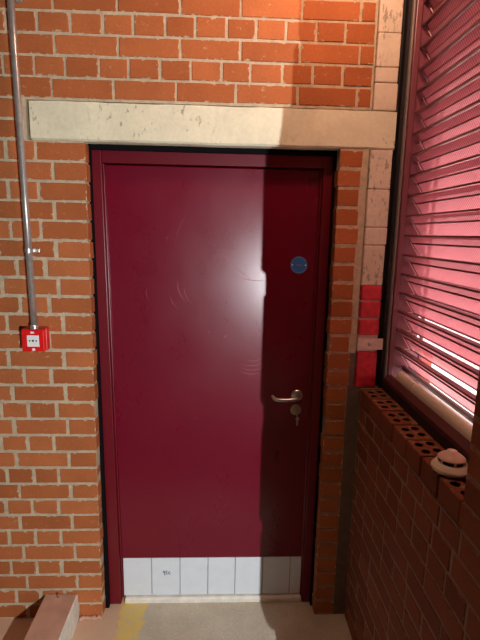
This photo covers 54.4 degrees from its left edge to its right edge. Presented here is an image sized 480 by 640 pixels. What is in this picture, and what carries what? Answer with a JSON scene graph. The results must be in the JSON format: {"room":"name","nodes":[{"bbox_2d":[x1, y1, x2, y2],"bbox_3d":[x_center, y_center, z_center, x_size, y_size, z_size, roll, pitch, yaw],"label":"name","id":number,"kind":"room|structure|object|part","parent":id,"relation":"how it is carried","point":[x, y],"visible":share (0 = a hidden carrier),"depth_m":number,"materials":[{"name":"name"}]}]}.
{"room":"parking garage","nodes":[
{"label":"parking garage","id":0,"kind":"room"},
{"bbox_2d":[0,595,351,639],"bbox_3d":[0.099,1.966,-0.585,3.600,0.120,6.320,1,10,-2],"label":"floor","id":1,"kind":"structure","parent":0,"point":[222,620],"depth_m":2.14,"materials":[{"name":"concrete"}]},
{"bbox_2d":[24,594,78,639],"bbox_3d":[-0.799,1.394,1.679,0.154,0.144,0.950,1,10,-2],"label":"block","id":2,"kind":"object","parent":1,"relation":"on","point":[57,615],"visible":1,"depth_m":2.02,"materials":[{"name":"pink concrete"}]},
{"bbox_2d":[125,593,300,603],"bbox_3d":[-0.128,1.351,2.300,0.852,0.030,0.070,1,10,-2],"label":"threshold","id":3,"kind":"object","parent":1,"relation":"on","point":[283,597],"visible":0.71,"depth_m":2.27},
{"bbox_2d":[0,0,378,617],"bbox_3d":[-0.486,-0.119,2.048,2.408,3.000,0.301,1,10,-2],"label":"wall","id":4,"kind":"structure","parent":0,"point":[297,54],"depth_m":1.85,"materials":[{"name":"orange brick"}]},
{"bbox_2d":[7,0,39,328],"bbox_3d":[-0.816,-0.764,1.736,0.066,1.621,0.054,1,10,-2],"label":"conduit","id":5,"kind":"object","parent":4,"relation":"attached to","point":[29,250],"visible":1,"depth_m":1.75,"materials":[{"name":"metal"}]},
{"bbox_2d":[21,327,49,351],"bbox_3d":[-0.825,0.077,1.888,0.093,0.093,0.061,1,10,-2],"label":"fire alarm","id":6,"kind":"object","parent":4,"relation":"attached to","point":[33,340],"visible":1,"depth_m":1.86,"materials":[{"name":"red plastic"}]},
{"bbox_3d":[-0.823,0.084,1.860,0.047,0.046,0.002,1,10,-2],"label":"press panel","id":7,"kind":"part","parent":6,"relation":"part of","materials":[{"name":"white plastic"}]},
{"bbox_2d":[87,144,336,607],"bbox_3d":[-0.128,0.333,2.115,0.998,2.100,0.161,1,10,-2],"label":"door","id":8,"kind":"structure","parent":4,"relation":"in","point":[211,276],"depth_m":2.06,"materials":[{"name":"red paint"}]},
{"bbox_3d":[-0.131,1.236,2.260,0.853,0.200,0.008,1,10,-2],"label":"kick panel","id":9,"kind":"part","parent":8,"relation":"part of","materials":[{"name":"white tile"}]},
{"bbox_3d":[0.202,0.343,2.075,0.130,0.031,0.053,1,10,-2],"label":"lever handle","id":10,"kind":"part","parent":8,"relation":"part of","materials":[{"name":"silver metal"}]},
{"bbox_2d":[29,101,396,150],"bbox_3d":[-0.099,-0.773,1.936,1.403,0.142,0.292,1,10,-2],"label":"lintel","id":11,"kind":"object","parent":4,"relation":"attached to","point":[88,122],"visible":0.81,"depth_m":1.79,"materials":[{"name":"beige paint"}]},
{"bbox_2d":[345,367,479,639],"bbox_3d":[0.665,0.129,0.831,0.200,3.000,2.269,1,10,-2],"label":"wall","id":12,"kind":"structure","parent":0,"point":[413,573],"depth_m":1.50,"materials":[{"name":"red brick"}]},
{"bbox_2d":[353,0,405,386],"bbox_3d":[0.577,-0.659,1.989,0.142,1.875,0.302,1,10,-2],"label":"pillar","id":13,"kind":"structure","parent":12,"relation":"attached to","point":[391,13],"depth_m":1.87,"materials":[{"name":"beige"}]},
{"bbox_2d":[357,338,382,349],"bbox_3d":[0.557,0.102,1.972,0.124,0.048,0.009,1,10,-2],"label":"strap","id":14,"kind":"object","parent":13,"relation":"attached to","point":[362,343],"visible":1,"depth_m":1.97,"materials":[{"name":"metal"}]},
{"bbox_2d":[377,0,479,463],"bbox_3d":[0.710,-0.535,1.405,0.151,1.900,0.965,1,10,-2],"label":"window","id":15,"kind":"structure","parent":12,"relation":"in","point":[431,309],"depth_m":1.66,"materials":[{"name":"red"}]},
{"bbox_3d":[0.705,-0.625,1.837,0.127,1.840,0.030,1,10,-2],"label":"post","id":16,"kind":"part","parent":15,"relation":"part of","materials":[{"name":"red"}]},
{"bbox_3d":[0.750,-0.622,1.768,0.010,1.820,0.014,1,10,-2],"label":"tie rod","id":17,"kind":"part","parent":15,"relation":"part of","materials":[{"name":"red"}]},
{"bbox_3d":[0.644,0.331,1.557,0.030,0.042,0.893,1,10,-2],"label":"rail","id":18,"kind":"part","parent":15,"relation":"part of","materials":[{"name":"red"}]},
{"bbox_3d":[0.737,-1.048,1.294,0.056,0.081,0.870,1,10,-2],"label":"louvre blade","id":19,"kind":"part","parent":15,"relation":"part of","materials":[{"name":"red metal"}]},
{"bbox_3d":[0.704,0.280,1.540,0.012,0.017,0.875,1,10,-2],"label":"rail","id":20,"kind":"part","parent":15,"relation":"part of","materials":[{"name":"red"}]},
{"bbox_3d":[0.711,0.242,1.532,0.056,0.081,0.870,1,10,-2],"label":"louvre blade","id":21,"kind":"part","parent":15,"relation":"part of","materials":[{"name":"red metal"}]},
{"bbox_3d":[0.713,0.166,1.518,0.056,0.081,0.870,1,10,-2],"label":"louvre blade","id":22,"kind":"part","parent":15,"relation":"part of","materials":[{"name":"metal"}]},
{"bbox_3d":[0.714,0.090,1.504,0.056,0.081,0.870,1,10,-2],"label":"louvre blade","id":23,"kind":"part","parent":15,"relation":"part of","materials":[{"name":"metal"}]},
{"bbox_3d":[0.716,0.015,1.490,0.056,0.081,0.870,1,10,-2],"label":"louvre blade","id":24,"kind":"part","parent":15,"relation":"part of","materials":[{"name":"metal"}]},
{"bbox_3d":[0.750,0.369,1.566,0.035,0.065,0.889,1,10,-2],"label":"sill","id":25,"kind":"part","parent":15,"relation":"part of","materials":[{"name":"red"}]},
{"bbox_3d":[0.717,-0.061,1.476,0.056,0.081,0.870,1,10,-2],"label":"louvre blade","id":26,"kind":"part","parent":15,"relation":"part of","materials":[{"name":"metal"}]},
{"bbox_3d":[0.719,-0.137,1.462,0.056,0.081,0.870,1,10,-2],"label":"louvre blade","id":27,"kind":"part","parent":15,"relation":"part of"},
{"bbox_3d":[0.720,-0.213,1.448,0.056,0.081,0.870,1,10,-2],"label":"louvre blade","id":28,"kind":"part","parent":15,"relation":"part of","materials":[{"name":"metal"}]},
{"bbox_3d":[0.722,-0.289,1.434,0.056,0.081,0.870,1,10,-2],"label":"louvre blade","id":29,"kind":"part","parent":15,"relation":"part of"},
{"bbox_3d":[0.724,-0.365,1.420,0.056,0.081,0.870,1,10,-2],"label":"louvre blade","id":30,"kind":"part","parent":15,"relation":"part of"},
{"bbox_3d":[0.725,-0.441,1.406,0.056,0.081,0.870,1,10,-2],"label":"louvre blade","id":31,"kind":"part","parent":15,"relation":"part of","materials":[{"name":"metal"}]},
{"bbox_3d":[0.736,-0.972,1.308,0.056,0.081,0.870,1,10,-2],"label":"louvre blade","id":32,"kind":"part","parent":15,"relation":"part of","materials":[{"name":"red metal"}]},
{"bbox_3d":[0.727,-0.517,1.392,0.056,0.081,0.870,1,10,-2],"label":"louvre blade","id":33,"kind":"part","parent":15,"relation":"part of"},
{"bbox_3d":[0.728,-0.593,1.378,0.056,0.081,0.870,1,10,-2],"label":"louvre blade","id":34,"kind":"part","parent":15,"relation":"part of","materials":[{"name":"metal"}]},
{"bbox_3d":[0.730,-0.668,1.364,0.056,0.081,0.870,1,10,-2],"label":"louvre blade","id":35,"kind":"part","parent":15,"relation":"part of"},
{"bbox_3d":[0.731,-0.744,1.350,0.056,0.081,0.870,1,10,-2],"label":"louvre blade","id":36,"kind":"part","parent":15,"relation":"part of","materials":[{"name":"metal"}]},
{"bbox_3d":[0.733,-0.820,1.336,0.056,0.081,0.870,1,10,-2],"label":"louvre blade","id":37,"kind":"part","parent":15,"relation":"part of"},
{"bbox_3d":[0.734,-0.896,1.322,0.056,0.081,0.870,1,10,-2],"label":"louvre blade","id":38,"kind":"part","parent":15,"relation":"part of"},
{"bbox_2d":[431,449,467,477],"bbox_3d":[0.587,0.390,1.297,0.103,0.062,0.103,1,10,-2],"label":"smoke detector","id":39,"kind":"object","parent":12,"relation":"on","point":[449,462],"visible":0.98,"depth_m":1.27,"materials":[{"name":"beige plastic"}]},
{"bbox_2d":[420,357,431,383],"bbox_3d":[0.876,0.027,2.561,0.280,2.620,0.250,1,10,-2],"label":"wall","id":40,"kind":"structure","parent":0,"point":[422,359],"depth_m":2.48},
{"label":"outside","id":41,"kind":"structure","parent":0,"visible":0},
{"bbox_2d":[430,364,476,414],"bbox_3d":[15.279,1.644,2.830,29.197,0.080,50.000,1,10,-2],"label":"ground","id":42,"kind":"structure","parent":41,"point":[454,379],"depth_m":5.84,"materials":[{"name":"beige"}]}
]}

